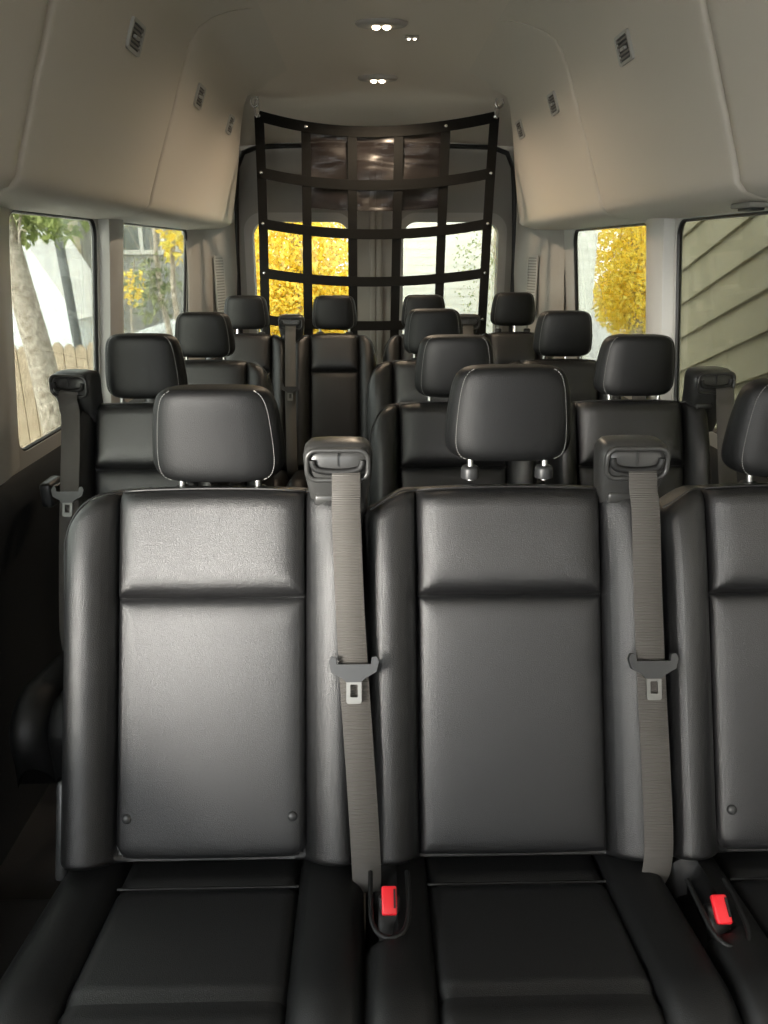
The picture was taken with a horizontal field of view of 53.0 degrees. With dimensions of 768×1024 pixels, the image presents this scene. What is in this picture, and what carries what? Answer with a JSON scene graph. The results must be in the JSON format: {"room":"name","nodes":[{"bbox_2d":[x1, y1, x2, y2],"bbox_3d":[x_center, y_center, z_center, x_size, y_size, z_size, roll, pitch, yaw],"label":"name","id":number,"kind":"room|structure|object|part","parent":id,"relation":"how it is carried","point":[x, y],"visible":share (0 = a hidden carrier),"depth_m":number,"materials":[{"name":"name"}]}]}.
{"room":"vehicle interior","nodes":[
{"label":"vehicle interior","id":0,"kind":"room"},
{"bbox_2d":[9,209,187,475],"bbox_3d":[-0.936,-0.207,1.207,0.099,0.745,5.660,0,19,-1],"label":"wall","id":1,"kind":"structure","parent":0,"point":[36,452],"depth_m":2.28,"materials":[{"name":"grey plastic"}]},
{"bbox_2d":[0,206,19,484],"bbox_3d":[-0.928,-0.398,1.803,0.116,0.685,0.341,0,19,-1],"label":"trim","id":2,"kind":"structure","parent":1,"relation":"attached to","point":[9,439],"depth_m":1.88,"materials":[{"name":"grey plastic"}]},
{"bbox_2d":[0,0,48,189],"bbox_3d":[-0.586,-0.409,-0.105,0.680,0.658,3.282,0,19,-1],"label":"trim","id":3,"kind":"structure","parent":1,"relation":"attached to","point":[22,22],"depth_m":1.41,"materials":[{"name":"beige plastic"}]},
{"bbox_2d":[39,476,59,507],"bbox_3d":[-0.892,-0.056,2.094,0.056,0.070,0.090,0,19,-1],"label":"handle","id":4,"kind":"object","parent":1,"relation":"attached to","point":[45,487],"depth_m":2.06,"materials":[{"name":"grey plastic"}]},
{"bbox_2d":[9,210,98,450],"bbox_3d":[-0.962,-0.550,2.276,0.078,0.638,0.685,0,19,-1],"label":"window","id":5,"kind":"structure","parent":1,"relation":"in","point":[53,258],"depth_m":2.20,"materials":[{"name":"clear glass"}]},
{"bbox_2d":[0,399,143,866],"bbox_3d":[-0.984,0.487,1.648,0.105,0.857,6.050,0,19,-1],"label":"wall panel","id":6,"kind":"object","parent":1,"relation":"attached to","point":[30,640],"depth_m":2.06,"materials":[{"name":"grey plastic"}]},
{"bbox_2d":[98,219,123,402],"bbox_3d":[-0.942,-0.716,2.698,0.123,0.660,0.242,0,19,-1],"label":"trim","id":7,"kind":"structure","parent":1,"relation":"attached to","point":[110,231],"depth_m":2.60,"materials":[{"name":"grey plastic"}]},
{"bbox_2d":[0,0,258,218],"bbox_3d":[-0.633,-1.097,1.921,0.680,0.658,0.982,0,19,-1],"label":"trim","id":8,"kind":"structure","parent":1,"relation":"attached to","point":[98,113],"depth_m":1.85,"materials":[{"name":"beige plastic"}]},
{"bbox_2d":[125,16,145,56],"bbox_3d":[-0.610,-1.167,1.892,0.031,0.070,0.104,0,19,-1],"label":"air vent","id":9,"kind":"object","parent":1,"relation":"attached to","point":[136,32],"visible":1,"depth_m":1.89,"materials":[{"name":"grey plastic"}]},
{"bbox_2d":[123,223,186,336],"bbox_3d":[-0.987,-0.912,3.343,0.078,0.638,1.120,0,19,-1],"label":"window","id":10,"kind":"structure","parent":1,"relation":"in","point":[154,257],"depth_m":3.27,"materials":[{"name":"clear glass"}]},
{"bbox_2d":[105,7,286,229],"bbox_3d":[-0.663,-1.533,3.204,0.680,0.658,1.712,0,19,-1],"label":"trim","id":11,"kind":"structure","parent":1,"relation":"attached to","point":[233,54],"depth_m":2.79,"materials":[{"name":"beige plastic"}]},
{"bbox_2d":[193,83,205,109],"bbox_3d":[-0.627,-1.414,2.621,0.031,0.070,0.104,0,19,-1],"label":"air vent","id":12,"kind":"object","parent":1,"relation":"attached to","point":[201,90],"visible":1,"depth_m":2.62,"materials":[{"name":"grey plastic"}]},
{"bbox_2d":[186,211,236,359],"bbox_3d":[-0.914,-0.990,4.143,0.220,2.050,0.480,0,19,-1],"label":"trim","id":13,"kind":"structure","parent":1,"relation":"attached to","point":[201,245],"depth_m":3.96,"materials":[{"name":"grey plastic"}]},
{"bbox_2d":[213,256,226,312],"bbox_3d":[-0.863,-1.196,4.067,0.006,0.300,0.120,4,19,13],"label":"air vent","id":14,"kind":"object","parent":1,"relation":"attached to","point":[219,264],"visible":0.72,"depth_m":4.06,"materials":[{"name":"grey plastic"}]},
{"bbox_2d":[225,114,234,134],"bbox_3d":[-0.641,-1.614,3.208,0.031,0.070,0.104,0,19,-1],"label":"air vent","id":15,"kind":"object","parent":1,"relation":"attached to","point":[231,119],"visible":1,"depth_m":3.20,"materials":[{"name":"grey plastic"}]},
{"bbox_2d":[234,142,375,353],"bbox_3d":[-0.440,-1.051,4.401,0.790,2.000,0.093,0,19,-1],"label":"door","id":16,"kind":"structure","parent":1,"relation":"in","point":[284,200],"depth_m":4.26,"materials":[{"name":"grey"}]},
{"bbox_3d":[-0.458,-1.269,4.346,0.535,0.698,0.005,0,19,-1],"label":"pane","id":17,"kind":"part","parent":16,"relation":"part of","materials":[{"name":"clear glass"}]},
{"bbox_3d":[-0.062,-1.044,4.382,0.034,1.900,0.020,0,19,-1],"label":"trim","id":18,"kind":"part","parent":16,"relation":"part of","materials":[{"name":"grey"}]},
{"bbox_2d":[0,783,424,926],"bbox_3d":[0.021,0.874,1.935,2.140,0.060,6.200,0,19,-1],"label":"floor","id":19,"kind":"structure","parent":0,"point":[27,871],"depth_m":1.89,"materials":[{"name":"black rubber"}]},
{"bbox_2d":[0,899,49,979],"bbox_3d":[-0.762,1.080,1.173,0.260,0.040,1.200,0,19,-1],"label":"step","id":20,"kind":"structure","parent":19,"relation":"on","point":[18,917],"depth_m":1.67,"materials":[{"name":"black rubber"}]},
{"bbox_2d":[9,333,229,788],"bbox_3d":[-0.621,0.211,1.905,0.445,1.216,0.710,0,19,-1],"label":"passenger seat","id":21,"kind":"object","parent":19,"relation":"on","point":[106,447],"visible":0.37,"depth_m":1.96,"materials":[{"name":"black leather"}]},
{"bbox_2d":[9,651,63,788],"bbox_3d":[-0.605,0.453,1.834,0.420,0.228,0.412,0,19,-1],"label":"seat cushion","id":22,"kind":"object","parent":21,"relation":"on","point":[36,721],"depth_m":1.66,"materials":[{"name":"black leather"}]},
{"bbox_3d":[-0.782,-0.009,1.901,0.024,0.040,0.019,0,19,-1],"label":"latch plate","id":23,"kind":"part","parent":21,"relation":"part of","materials":[{"name":"silver metal"}]},
{"bbox_3d":[-0.612,0.028,2.003,0.410,0.595,0.351,0,19,-1],"label":"backrest","id":24,"kind":"part","parent":21,"relation":"part of","materials":[{"name":"black leather"}]},
{"bbox_2d":[0,384,410,1023],"bbox_3d":[-0.250,0.452,1.215,0.590,1.202,0.718,0,19,-1],"label":"passenger seat","id":25,"kind":"object","parent":19,"relation":"on","point":[218,856],"visible":0.98,"depth_m":1.26,"materials":[{"name":"black leather"}]},
{"bbox_2d":[0,859,364,1023],"bbox_3d":[-0.282,0.708,1.146,0.519,0.228,0.412,0,19,-1],"label":"seat cushion","id":26,"kind":"object","parent":25,"relation":"on","point":[117,941],"depth_m":1.11,"materials":[{"name":"black leather"}]},
{"bbox_3d":[-0.354,-0.054,1.352,0.011,0.070,0.024,0,19,-1],"label":"headrest post","id":27,"kind":"part","parent":25,"relation":"part of","materials":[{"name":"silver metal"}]},
{"bbox_3d":[-0.289,0.277,1.315,0.506,0.606,0.355,0,19,-1],"label":"backrest","id":28,"kind":"part","parent":25,"relation":"part of","materials":[{"name":"black leather"}]},
{"bbox_3d":[-0.222,-0.055,1.355,0.011,0.070,0.024,0,19,-1],"label":"headrest post","id":29,"kind":"part","parent":25,"relation":"part of","materials":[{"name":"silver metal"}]},
{"bbox_3d":[-0.048,0.282,1.220,0.024,0.040,0.019,0,19,-1],"label":"latch plate","id":30,"kind":"part","parent":25,"relation":"part of","materials":[{"name":"silver metal"}]},
{"bbox_2d":[144,312,273,485],"bbox_3d":[-0.610,-0.027,2.607,0.461,1.215,0.704,0,19,-1],"label":"passenger seat","id":31,"kind":"object","parent":19,"relation":"on","point":[199,334],"visible":0.19,"depth_m":2.67,"materials":[{"name":"black leather"}]},
{"bbox_2d":[205,295,303,486],"bbox_3d":[-0.576,-0.291,3.364,0.454,1.228,0.713,0,19,-1],"label":"passenger seat","id":32,"kind":"object","parent":19,"relation":"on","point":[276,354],"visible":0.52,"depth_m":3.41,"materials":[{"name":"black leather"}]},
{"bbox_3d":[-0.611,-0.486,3.455,0.380,0.595,0.351,0,19,-1],"label":"backrest","id":33,"kind":"part","parent":32,"relation":"part of","materials":[{"name":"black leather"}]},
{"bbox_2d":[274,469,288,486],"bbox_3d":[-0.604,-0.061,3.286,0.389,0.228,0.412,0,19,-1],"label":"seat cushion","id":34,"kind":"object","parent":32,"relation":"on","point":[281,479],"depth_m":3.24,"materials":[{"name":"black leather"}]},
{"bbox_3d":[-0.409,-0.506,3.360,0.024,0.040,0.019,0,19,-1],"label":"latch plate","id":35,"kind":"part","parent":32,"relation":"part of","materials":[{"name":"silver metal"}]},
{"bbox_2d":[286,295,376,487],"bbox_3d":[-0.218,-0.294,3.373,0.389,1.228,0.709,0,19,-1],"label":"passenger seat","id":36,"kind":"object","parent":19,"relation":"on","point":[334,371],"visible":0.56,"depth_m":3.42,"materials":[{"name":"black leather"}]},
{"bbox_2d":[286,469,307,487],"bbox_3d":[-0.214,-0.064,3.294,0.389,0.228,0.412,0,19,-1],"label":"seat cushion","id":37,"kind":"object","parent":36,"relation":"on","point":[298,479],"depth_m":3.15,"materials":[{"name":"black leather"}]},
{"bbox_3d":[-0.221,-0.489,3.463,0.380,0.595,0.351,0,19,-1],"label":"backrest","id":38,"kind":"part","parent":36,"relation":"part of","materials":[{"name":"black leather"}]},
{"bbox_2d":[366,308,461,506],"bbox_3d":[0.172,-0.038,2.623,0.471,1.226,0.707,0,19,-1],"label":"passenger seat","id":39,"kind":"object","parent":19,"relation":"on","point":[390,382],"visible":0.18,"depth_m":2.68,"materials":[{"name":"black leather"}]},
{"bbox_3d":[0.169,-0.225,2.717,0.460,0.595,0.351,0,19,-1],"label":"backrest","id":40,"kind":"part","parent":39,"relation":"part of","materials":[{"name":"black leather"}]},
{"bbox_2d":[382,295,479,362],"bbox_3d":[0.214,-0.299,3.381,0.444,1.231,0.714,0,19,-1],"label":"passenger seat","id":41,"kind":"object","parent":19,"relation":"on","point":[394,350],"visible":0.2,"depth_m":3.44,"materials":[{"name":"black leather"}]},
{"bbox_3d":[0.184,-0.492,3.472,0.380,0.595,0.351,0,19,-1],"label":"backrest","id":42,"kind":"part","parent":41,"relation":"part of","materials":[{"name":"black leather"}]},
{"bbox_2d":[368,334,536,506],"bbox_3d":[0.184,0.207,1.923,0.455,1.211,0.704,0,19,-1],"label":"passenger seat","id":43,"kind":"object","parent":19,"relation":"on","point":[407,439],"visible":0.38,"depth_m":1.98,"materials":[{"name":"black leather"}]},
{"bbox_3d":[0.181,0.022,2.019,0.444,0.595,0.351,0,19,-1],"label":"backrest","id":44,"kind":"part","parent":43,"relation":"part of","materials":[{"name":"black leather"}]},
{"bbox_2d":[481,292,553,363],"bbox_3d":[0.586,-0.306,3.389,0.389,1.241,0.712,0,19,-1],"label":"passenger seat","id":45,"kind":"object","parent":19,"relation":"on","point":[508,308],"visible":0.16,"depth_m":3.45,"materials":[{"name":"black leather"}]},
{"bbox_3d":[0.583,-0.499,3.478,0.380,0.595,0.351,0,19,-1],"label":"backrest","id":46,"kind":"part","parent":45,"relation":"part of","materials":[{"name":"black leather"}]},
{"bbox_2d":[362,364,751,1023],"bbox_3d":[0.248,0.431,1.225,0.576,1.235,0.724,0,19,-1],"label":"passenger seat","id":47,"kind":"object","parent":19,"relation":"on","point":[515,632],"visible":0.97,"depth_m":1.27,"materials":[{"name":"black leather"}]},
{"bbox_3d":[0.153,-0.090,1.364,0.011,0.070,0.024,0,19,-1],"label":"headrest post","id":48,"kind":"part","parent":47,"relation":"part of","materials":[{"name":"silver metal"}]},
{"bbox_3d":[0.213,0.273,1.326,0.498,0.606,0.355,0,19,-1],"label":"backrest","id":49,"kind":"part","parent":47,"relation":"part of","materials":[{"name":"black leather"}]},
{"bbox_3d":[0.285,-0.091,1.367,0.011,0.070,0.024,0,19,-1],"label":"headrest post","id":50,"kind":"part","parent":47,"relation":"part of","materials":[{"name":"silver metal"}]},
{"bbox_2d":[364,854,742,1023],"bbox_3d":[0.220,0.704,1.157,0.510,0.228,0.412,0,19,-1],"label":"seat cushion","id":51,"kind":"object","parent":47,"relation":"on","point":[489,938],"depth_m":1.11,"materials":[{"name":"black leather"}]},
{"bbox_3d":[0.431,0.279,1.230,0.024,0.040,0.019,0,19,-1],"label":"latch plate","id":52,"kind":"part","parent":47,"relation":"part of","materials":[{"name":"silver metal"}]},
{"bbox_2d":[509,310,644,483],"bbox_3d":[0.669,-0.037,2.632,0.540,1.218,0.711,0,19,-1],"label":"passenger seat","id":53,"kind":"object","parent":19,"relation":"on","point":[558,333],"visible":0.22,"depth_m":2.70,"materials":[{"name":"black leather"}]},
{"bbox_3d":[0.621,-0.228,2.727,0.440,0.595,0.350,0,19,-1],"label":"backrest","id":54,"kind":"part","parent":53,"relation":"part of","materials":[{"name":"black leather"}]},
{"bbox_2d":[545,334,736,854],"bbox_3d":[0.674,0.204,1.933,0.486,1.211,0.710,0,19,-1],"label":"passenger seat","id":55,"kind":"object","parent":19,"relation":"on","point":[626,364],"visible":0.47,"depth_m":1.99,"materials":[{"name":"black leather"}]},
{"bbox_3d":[0.645,0.017,2.029,0.424,0.595,0.351,0,19,-1],"label":"backrest","id":56,"kind":"part","parent":55,"relation":"part of","materials":[{"name":"black leather"}]},
{"bbox_2d":[659,378,767,1023],"bbox_3d":[0.714,0.441,1.236,0.510,1.210,0.709,0,19,-1],"label":"passenger seat","id":57,"kind":"object","parent":19,"relation":"on","point":[714,537],"visible":0.82,"depth_m":1.28,"materials":[{"name":"black leather"}]},
{"bbox_3d":[0.711,0.270,1.337,0.498,0.606,0.355,0,19,-1],"label":"backrest","id":58,"kind":"part","parent":57,"relation":"part of","materials":[{"name":"black leather"}]},
{"bbox_2d":[665,851,767,1023],"bbox_3d":[0.718,0.701,1.167,0.510,0.228,0.412,0,19,-1],"label":"seat cushion","id":59,"kind":"object","parent":57,"relation":"on","point":[743,966],"depth_m":1.20,"materials":[{"name":"black leather"}]},
{"bbox_3d":[0.652,-0.063,1.373,0.011,0.070,0.024,0,19,-1],"label":"headrest post","id":60,"kind":"part","parent":57,"relation":"part of","materials":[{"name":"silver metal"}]},
{"bbox_2d":[240,0,512,146],"bbox_3d":[0.023,-1.078,1.156,2.000,0.302,6.080,0,19,-1],"label":"ceiling","id":61,"kind":"structure","parent":0,"point":[321,47],"depth_m":3.07,"materials":[{"name":"beige"}]},
{"bbox_2d":[250,96,503,365],"bbox_3d":[-0.032,-1.303,3.707,1.156,1.276,0.128,0,19,-1],"label":"net","id":62,"kind":"object","parent":61,"relation":"hanging from","point":[397,169],"visible":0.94,"depth_m":3.65,"materials":[{"name":"black fabric"}]},
{"bbox_2d":[358,74,397,82],"bbox_3d":[-0.026,-1.824,3.246,0.170,0.025,0.090,0,19,-1],"label":"recessed light","id":63,"kind":"object","parent":61,"relation":"in","point":[374,78],"visible":1,"depth_m":3.22,"materials":[{"name":"grey plastic"}]},
{"bbox_2d":[355,18,407,29],"bbox_3d":[-0.008,-1.573,2.487,0.170,0.025,0.090,0,19,-1],"label":"recessed light","id":64,"kind":"object","parent":61,"relation":"in","point":[371,23],"visible":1,"depth_m":2.46,"materials":[{"name":"grey plastic"}]},
{"bbox_2d":[404,35,418,39],"bbox_3d":[0.095,-1.626,2.640,0.050,0.011,0.022,0,19,-1],"label":"recessed light","id":65,"kind":"object","parent":61,"relation":"in","point":[408,37],"visible":1,"depth_m":2.63,"materials":[{"name":"grey"}]},
{"bbox_2d":[564,209,767,477],"bbox_3d":[0.992,-0.220,1.248,0.099,0.745,5.660,0,19,-1],"label":"wall","id":66,"kind":"structure","parent":0,"point":[568,234],"depth_m":3.67,"materials":[{"name":"grey"}]},
{"bbox_2d":[376,143,516,363],"bbox_3d":[0.350,-1.057,4.417,0.790,2.000,0.093,0,19,-1],"label":"door","id":67,"kind":"structure","parent":66,"relation":"in","point":[465,202],"depth_m":4.28,"materials":[{"name":"grey"}]},
{"bbox_3d":[-0.026,-1.045,4.382,0.034,1.900,0.020,0,19,-1],"label":"trim","id":68,"kind":"part","parent":67,"relation":"part of","materials":[{"name":"grey plastic"}]},
{"bbox_3d":[0.367,-1.275,4.364,0.535,0.698,0.005,0,19,-1],"label":"pane","id":69,"kind":"part","parent":67,"relation":"part of","materials":[{"name":"clear glass"}]},
{"bbox_2d":[515,119,524,139],"bbox_3d":[0.590,-1.658,3.338,0.031,0.070,0.104,0,19,-1],"label":"air vent","id":70,"kind":"object","parent":66,"relation":"attached to","point":[521,134],"visible":1,"depth_m":3.33,"materials":[{"name":"grey plastic"}]},
{"bbox_2d":[525,255,538,309],"bbox_3d":[0.785,-1.208,4.102,0.006,0.300,0.120,-5,19,-15],"label":"air vent","id":71,"kind":"object","parent":66,"relation":"attached to","point":[532,261],"visible":0.63,"depth_m":4.08,"materials":[{"name":"grey plastic"}]},
{"bbox_2d":[514,204,564,358],"bbox_3d":[0.836,-1.002,4.179,0.220,2.050,0.480,0,19,-1],"label":"trim","id":72,"kind":"structure","parent":66,"relation":"attached to","point":[548,245],"depth_m":4.00,"materials":[{"name":"grey plastic"}]},
{"bbox_2d":[547,91,559,115],"bbox_3d":[0.604,-1.458,2.751,0.031,0.070,0.104,0,19,-1],"label":"air vent","id":73,"kind":"object","parent":66,"relation":"attached to","point":[552,101],"visible":1,"depth_m":2.74,"materials":[{"name":"grey plastic"}]},
{"bbox_2d":[469,20,645,229],"bbox_3d":[0.615,-1.561,3.287,0.680,0.658,1.592,0,19,-1],"label":"trim","id":74,"kind":"structure","parent":66,"relation":"attached to","point":[557,188],"depth_m":2.91,"materials":[{"name":"beige plastic"}]},
{"bbox_2d":[574,223,645,360],"bbox_3d":[0.947,-0.878,3.252,0.077,0.632,1.060,0,19,-1],"label":"window","id":75,"kind":"structure","parent":66,"relation":"in","point":[610,262],"depth_m":3.19,"materials":[{"name":"clear glass"}]},
{"bbox_2d":[614,28,634,66],"bbox_3d":[0.622,-1.201,1.994,0.031,0.070,0.104,0,19,-1],"label":"air vent","id":76,"kind":"object","parent":66,"relation":"attached to","point":[622,41],"visible":1,"depth_m":1.99,"materials":[{"name":"grey plastic"}]},
{"bbox_2d":[498,0,767,219],"bbox_3d":[0.644,-1.141,2.052,0.680,0.658,1.002,0,19,-1],"label":"trim","id":77,"kind":"structure","parent":66,"relation":"attached to","point":[657,126],"depth_m":1.99,"materials":[{"name":"beige plastic"}]},
{"bbox_2d":[645,218,674,399],"bbox_3d":[0.930,-0.697,2.643,0.123,0.660,0.253,0,19,-1],"label":"trim","id":78,"kind":"structure","parent":66,"relation":"attached to","point":[660,232],"depth_m":2.53,"materials":[{"name":"grey"}]},
{"bbox_2d":[565,357,767,483],"bbox_3d":[1.031,0.473,1.690,0.105,0.857,6.050,0,19,-1],"label":"baseboard","id":79,"kind":"structure","parent":66,"relation":"attached to","point":[713,451],"depth_m":2.27,"materials":[{"name":"grey plastic"}]},
{"bbox_2d":[674,211,767,433],"bbox_3d":[0.979,-0.403,1.853,0.077,0.632,1.445,0,19,-1],"label":"window","id":80,"kind":"structure","parent":66,"relation":"in","point":[721,319],"depth_m":2.18,"materials":[{"name":"clear glass"}]},
{"bbox_2d":[706,0,767,197],"bbox_3d":[0.693,-0.434,-0.031,0.680,0.658,3.382,0,19,-1],"label":"trim","id":81,"kind":"structure","parent":66,"relation":"attached to","point":[739,28],"depth_m":1.51,"materials":[{"name":"beige plastic"}]},
{"bbox_2d":[730,201,767,211],"bbox_3d":[0.843,-0.701,1.768,0.055,0.018,0.100,0,19,-1],"label":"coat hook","id":82,"kind":"object","parent":66,"relation":"attached to","point":[750,206],"visible":1,"depth_m":1.74,"materials":[{"name":"grey plastic"}]}
]}

